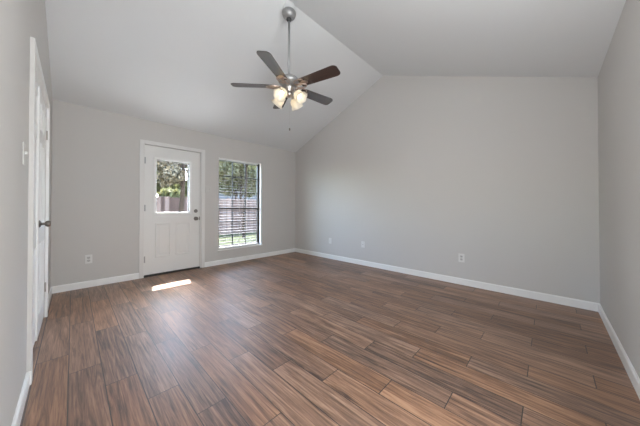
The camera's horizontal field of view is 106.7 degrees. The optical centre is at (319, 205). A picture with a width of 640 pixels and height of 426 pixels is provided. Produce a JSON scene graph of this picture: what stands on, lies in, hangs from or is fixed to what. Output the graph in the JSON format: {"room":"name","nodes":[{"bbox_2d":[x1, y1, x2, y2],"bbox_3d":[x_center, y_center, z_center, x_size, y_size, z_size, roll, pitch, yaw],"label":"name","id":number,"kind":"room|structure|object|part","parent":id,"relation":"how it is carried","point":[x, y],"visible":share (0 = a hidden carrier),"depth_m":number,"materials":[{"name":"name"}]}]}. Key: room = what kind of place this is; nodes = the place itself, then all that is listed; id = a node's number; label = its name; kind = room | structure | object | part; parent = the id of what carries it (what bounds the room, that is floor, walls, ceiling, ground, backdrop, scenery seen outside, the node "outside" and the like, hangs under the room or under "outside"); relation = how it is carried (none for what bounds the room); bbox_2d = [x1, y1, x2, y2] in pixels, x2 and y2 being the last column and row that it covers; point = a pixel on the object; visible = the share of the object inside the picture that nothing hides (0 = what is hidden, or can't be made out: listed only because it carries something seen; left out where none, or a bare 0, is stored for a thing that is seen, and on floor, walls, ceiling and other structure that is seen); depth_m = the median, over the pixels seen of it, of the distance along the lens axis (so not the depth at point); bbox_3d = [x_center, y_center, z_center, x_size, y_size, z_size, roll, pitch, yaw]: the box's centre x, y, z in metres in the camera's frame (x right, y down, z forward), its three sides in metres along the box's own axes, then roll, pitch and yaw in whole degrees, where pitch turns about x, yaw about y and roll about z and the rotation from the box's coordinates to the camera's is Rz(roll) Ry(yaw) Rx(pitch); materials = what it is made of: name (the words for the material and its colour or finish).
{"room":"empty living room","nodes":[
{"label":"empty living room","id":0,"kind":"room"},
{"bbox_2d":[0,0,52,425],"bbox_3d":[-1.635,-0.624,1.195,5.009,3.423,0.180,0,-1,44],"label":"wall","id":1,"kind":"structure","parent":0,"point":[20,20],"depth_m":1.12,"materials":[{"name":"grey paint"}]},
{"bbox_2d":[23,142,27,165],"bbox_3d":[-1.609,-0.282,1.299,0.072,0.120,0.016,0,-1,44],"label":"light switch","id":2,"kind":"object","parent":1,"relation":"attached to","point":[25,153],"visible":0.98,"depth_m":1.29,"materials":[{"name":"grey plastic"}]},
{"bbox_3d":[-1.612,-0.282,1.296,0.072,0.120,0.007,0,-1,44],"label":"plate","id":3,"kind":"part","parent":2,"relation":"part of","materials":[{"name":"grey plastic"}]},
{"bbox_2d":[26,37,34,371],"bbox_3d":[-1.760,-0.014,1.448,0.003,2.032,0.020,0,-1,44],"label":"trim","id":4,"kind":"structure","parent":1,"relation":"attached to","point":[32,40],"depth_m":1.45,"materials":[{"name":"grey paint"}]},
{"bbox_2d":[11,287,51,425],"bbox_3d":[-2.213,1.049,1.871,3.219,0.088,0.013,0,-1,44],"label":"baseboard","id":5,"kind":"structure","parent":1,"relation":"attached to","point":[19,410],"depth_m":1.26,"materials":[{"name":"white wood"}]},
{"bbox_2d":[33,81,37,346],"bbox_3d":[-2.052,0.057,1.676,0.612,2.042,0.042,0,-1,44],"label":"door","id":6,"kind":"structure","parent":1,"relation":"in","point":[36,112],"depth_m":1.82,"materials":[{"name":"white wood"}]},
{"bbox_2d":[29,40,49,384],"bbox_3d":[-2.248,0.034,1.919,1.355,2.120,0.020,0,-1,44],"label":"trim","id":7,"kind":"structure","parent":1,"relation":"attached to","point":[37,59],"depth_m":2.34,"materials":[{"name":"white wood"}]},
{"bbox_2d":[36,67,46,108],"bbox_3d":[-2.260,-0.965,1.916,1.239,0.007,0.022,0,-1,44],"label":"trim","id":8,"kind":"structure","parent":1,"relation":"attached to","point":[37,75],"depth_m":1.88,"materials":[{"name":"white wood"}]},
{"bbox_2d":[35,86,50,340],"bbox_3d":[-2.472,0.060,2.136,0.619,2.042,0.102,0,-1,44],"label":"door","id":9,"kind":"structure","parent":1,"relation":"in","point":[42,134],"depth_m":1.98,"materials":[{"name":"white wood"}]},
{"bbox_3d":[-2.273,0.149,1.968,0.060,0.060,0.066,0,-1,44],"label":"knob","id":10,"kind":"part","parent":9,"relation":"part of","materials":[{"name":"silver metal"}]},
{"bbox_2d":[51,100,294,286],"bbox_3d":[-2.069,-0.116,4.444,0.130,2.465,4.338,0,-1,44],"label":"wall","id":11,"kind":"structure","parent":0,"point":[96,152],"depth_m":3.45,"materials":[{"name":"grey paint"}]},
{"bbox_2d":[85,255,91,263],"bbox_3d":[-3.138,0.725,3.227,0.010,0.116,0.072,0,-1,44],"label":"wall outlet","id":12,"kind":"object","parent":11,"relation":"attached to","point":[88,258],"visible":1,"depth_m":3.22,"materials":[{"name":"white plastic"}]},
{"bbox_2d":[144,145,199,277],"bbox_3d":[-2.472,0.081,4.006,0.214,2.062,0.826,0,-1,44],"label":"door","id":13,"kind":"structure","parent":11,"relation":"in","point":[171,239],"depth_m":3.94,"materials":[{"name":"white wood"}]},
{"bbox_3d":[-2.461,-0.315,3.992,0.069,0.914,0.553,0,-1,44],"label":"lite frame","id":14,"kind":"part","parent":13,"relation":"part of","materials":[{"name":"white"}]},
{"bbox_3d":[-2.453,-0.727,3.989,0.013,0.022,0.485,0,-1,44],"label":"blind head rail","id":15,"kind":"part","parent":13,"relation":"part of","materials":[{"name":"grey"}]},
{"bbox_2d":[139,139,204,278],"bbox_3d":[-2.467,0.050,4.016,0.148,2.124,0.957,0,-1,44],"label":"trim","id":16,"kind":"structure","parent":11,"relation":"attached to","point":[142,142],"depth_m":3.74,"materials":[{"name":"white wood"}]},
{"bbox_2d":[52,248,294,293],"bbox_3d":[-1.988,1.072,4.415,0.013,0.088,3.964,0,-1,44],"label":"baseboard","id":17,"kind":"structure","parent":11,"relation":"attached to","point":[85,284],"depth_m":3.48,"materials":[{"name":"white wood"}]},
{"bbox_2d":[217,160,262,252],"bbox_3d":[-1.633,-0.013,4.873,0.151,1.814,0.967,0,-1,44],"label":"window","id":18,"kind":"structure","parent":11,"relation":"in","point":[258,245],"depth_m":5.00,"materials":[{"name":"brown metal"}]},
{"bbox_3d":[-1.673,0.046,4.909,0.035,0.044,0.840,0,-1,44],"label":"meeting rail","id":19,"kind":"part","parent":18,"relation":"part of","materials":[{"name":"brown metal"}]},
{"bbox_2d":[219,157,257,248],"bbox_3d":[-1.651,-0.046,4.847,0.063,1.744,0.852,0,-1,44],"label":"window blind","id":20,"kind":"object","parent":18,"relation":"attached to","point":[225,159],"visible":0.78,"depth_m":4.81,"materials":[{"name":"white plastic"}]},
{"bbox_3d":[-1.651,-0.902,4.855,0.056,0.032,0.852,0,-1,44],"label":"head rail","id":21,"kind":"part","parent":20,"relation":"part of","materials":[{"name":"white"}]},
{"bbox_3d":[-1.652,0.814,4.840,0.056,0.024,0.852,0,-1,44],"label":"rail","id":22,"kind":"part","parent":20,"relation":"part of","materials":[{"name":"white plastic"}]},
{"bbox_3d":[-1.651,-0.039,4.847,0.063,1.702,0.003,0,-1,44],"label":"ladder cord","id":23,"kind":"part","parent":20,"relation":"part of","materials":[{"name":"white fabric"}]},
{"bbox_3d":[-1.618,0.843,4.850,0.108,0.023,0.967,0,-1,44],"label":"sill","id":24,"kind":"part","parent":18,"relation":"part of","materials":[{"name":"white wood"}]},
{"bbox_2d":[20,252,639,425],"bbox_3d":[-0.202,1.148,1.125,7.409,0.120,6.508,0,-1,44],"label":"floor","id":25,"kind":"structure","parent":0,"point":[293,338],"depth_m":1.77,"materials":[{"name":"brown wood"}]},
{"bbox_2d":[45,0,625,151],"bbox_3d":[-0.265,-1.856,2.721,5.139,1.131,4.338,0,-1,44],"label":"ceiling","id":26,"kind":"structure","parent":0,"point":[169,62],"depth_m":2.81,"materials":[{"name":"white paint"}]},
{"bbox_2d":[231,0,339,130],"bbox_3d":[-0.323,-1.597,2.756,1.244,1.467,1.227,0,-1,44],"label":"ceiling fan","id":27,"kind":"object","parent":26,"relation":"hanging from","point":[288,82],"visible":1,"depth_m":2.67,"materials":[{"name":"brown wood"}]},
{"bbox_3d":[-0.761,-1.371,2.717,0.486,0.037,0.144,0,-1,-4],"label":"blade","id":28,"kind":"part","parent":27,"relation":"part of","materials":[{"name":"brown wood"}]},
{"bbox_3d":[-0.458,-1.374,2.353,0.144,0.037,0.486,0,-1,14],"label":"blade","id":29,"kind":"part","parent":27,"relation":"part of","materials":[{"name":"brown wood"}]},
{"bbox_3d":[-0.501,-1.220,2.810,0.154,0.149,0.153,0,-1,44],"label":"lamp shade","id":30,"kind":"part","parent":27,"relation":"part of","materials":[{"name":"white glass"}]},
{"bbox_3d":[-0.427,-1.222,2.599,0.153,0.149,0.154,0,-1,44],"label":"lamp shade","id":31,"kind":"part","parent":27,"relation":"part of","materials":[{"name":"white glass"}]},
{"bbox_3d":[-0.507,-1.367,3.118,0.144,0.037,0.486,0,-1,-22],"label":"blade","id":32,"kind":"part","parent":27,"relation":"part of","materials":[{"name":"brown wood"}]},
{"bbox_3d":[-0.358,-1.821,2.747,0.027,0.641,0.027,0,-1,44],"label":"down rod","id":33,"kind":"part","parent":27,"relation":"part of","materials":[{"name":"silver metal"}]},
{"bbox_3d":[-0.291,-1.219,2.884,0.153,0.149,0.154,0,-1,44],"label":"lamp shade","id":34,"kind":"part","parent":27,"relation":"part of","materials":[{"name":"white glass"}]},
{"bbox_3d":[-0.216,-1.221,2.674,0.154,0.149,0.153,0,-1,44],"label":"lamp shade","id":35,"kind":"part","parent":27,"relation":"part of","materials":[{"name":"white glass"}]},
{"bbox_3d":[-0.048,-1.368,3.000,0.486,0.037,0.144,0,-1,-40],"label":"blade","id":36,"kind":"part","parent":27,"relation":"part of","materials":[{"name":"brown wood"}]},
{"bbox_3d":[-0.018,-1.372,2.527,0.486,0.037,0.144,0,-1,32],"label":"blade","id":37,"kind":"part","parent":27,"relation":"part of","materials":[{"name":"brown wood"}]},
{"bbox_2d":[295,76,599,302],"bbox_3d":[1.242,-0.596,4.180,5.009,3.423,0.130,0,-1,44],"label":"wall","id":38,"kind":"structure","parent":0,"point":[500,173],"depth_m":3.34,"materials":[{"name":"grey paint"}]},
{"bbox_2d":[295,248,599,311],"bbox_3d":[1.144,1.071,4.159,4.879,0.088,0.013,0,-1,44],"label":"baseboard","id":39,"kind":"structure","parent":38,"relation":"attached to","point":[577,303],"depth_m":3.21,"materials":[{"name":"white wood"}]},
{"bbox_2d":[458,253,464,261],"bbox_3d":[1.990,0.735,3.349,0.075,0.118,0.010,0,-1,44],"label":"wall outlet","id":40,"kind":"object","parent":38,"relation":"attached to","point":[460,256],"visible":1,"depth_m":3.35,"materials":[{"name":"white plastic"}]},
{"bbox_2d":[598,0,639,377],"bbox_3d":[1.572,-0.135,1.004,0.130,2.445,4.238,0,-1,44],"label":"wall","id":41,"kind":"structure","parent":0,"point":[619,74],"depth_m":1.70,"materials":[{"name":"grey paint"}]},
{"bbox_2d":[598,304,639,399],"bbox_3d":[2.071,1.049,1.614,0.013,0.088,2.365,0,-1,44],"label":"baseboard","id":42,"kind":"structure","parent":41,"relation":"attached to","point":[634,378],"depth_m":1.67,"materials":[{"name":"white wood"}]},
{"label":"outside","id":43,"kind":"structure","parent":0,"visible":0},
{"bbox_2d":[219,232,255,244],"bbox_3d":[-11.896,1.456,19.540,34.991,0.100,40.000,0,-1,44],"label":"ground","id":44,"kind":"structure","parent":43,"point":[254,232],"depth_m":9.60,"materials":[{"name":"green plant"}]},
{"bbox_2d":[156,173,167,193],"bbox_3d":[-10.797,-1.910,15.897,3.187,6.668,4.148,0,-1,-30],"label":"tree","id":45,"kind":"object","parent":44,"relation":"on","point":[159,187],"visible":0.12,"depth_m":14.75,"materials":[{"name":"green plant"}]},
{"bbox_2d":[157,161,187,211],"bbox_3d":[-4.876,-1.010,8.694,2.348,4.750,2.444,0,-1,44],"label":"tree","id":46,"kind":"object","parent":44,"relation":"on","point":[172,173],"visible":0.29,"depth_m":8.26,"materials":[{"name":"green plant"}]},
{"bbox_2d":[157,162,187,197],"bbox_3d":[-7.428,-1.307,12.860,2.516,5.412,2.814,0,-1,44],"label":"tree","id":47,"kind":"object","parent":44,"relation":"on","point":[174,190],"visible":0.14,"depth_m":12.26,"materials":[{"name":"green plant"}]},
{"bbox_2d":[156,196,255,233],"bbox_3d":[-4.885,0.485,10.326,0.126,1.684,26.538,0,-1,44],"label":"picket fence","id":48,"kind":"object","parent":44,"relation":"on","point":[163,204],"visible":0.06,"depth_m":10.88,"materials":[{"name":"grey wood"}]},
{"bbox_3d":[-6.514,0.462,8.593,0.066,1.658,2.492,0,-1,44],"label":"fence panel","id":49,"kind":"part","parent":48,"relation":"part of","materials":[{"name":"grey wood"}]},
{"bbox_3d":[-4.849,0.475,10.322,0.064,1.664,2.492,0,-1,44],"label":"fence panel","id":50,"kind":"part","parent":48,"relation":"part of","materials":[{"name":"grey wood"}]},
{"bbox_3d":[-3.183,0.491,12.049,0.066,1.664,2.492,0,-1,44],"label":"fence panel","id":51,"kind":"part","parent":48,"relation":"part of","materials":[{"name":"grey wood"}]},
{"bbox_2d":[219,161,255,198],"bbox_3d":[-4.918,-1.429,14.623,3.152,5.688,2.660,0,-1,-34],"label":"tree","id":52,"kind":"object","parent":44,"relation":"on","point":[251,183],"visible":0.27,"depth_m":14.12,"materials":[{"name":"green plant"}]},
{"bbox_2d":[219,180,255,198],"bbox_3d":[-6.724,-1.782,19.218,3.356,6.475,4.191,0,-1,-12],"label":"tree","id":53,"kind":"object","parent":44,"relation":"on","point":[223,185],"visible":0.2,"depth_m":19.16,"materials":[{"name":"green plant"}]},
{"bbox_2d":[219,190,255,199],"bbox_3d":[-8.565,-0.375,27.112,7.500,3.700,9.700,0,-1,44],"label":"house","id":54,"kind":"structure","parent":44,"relation":"on","point":[220,194],"depth_m":22.99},
{"bbox_2d":[242,164,256,237],"bbox_3d":[-3.007,-0.846,10.099,1.714,4.448,2.082,0,-1,15],"label":"tree","id":55,"kind":"object","parent":44,"relation":"on","point":[250,166],"visible":0.02,"depth_m":9.96,"materials":[{"name":"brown plant"}]}
]}

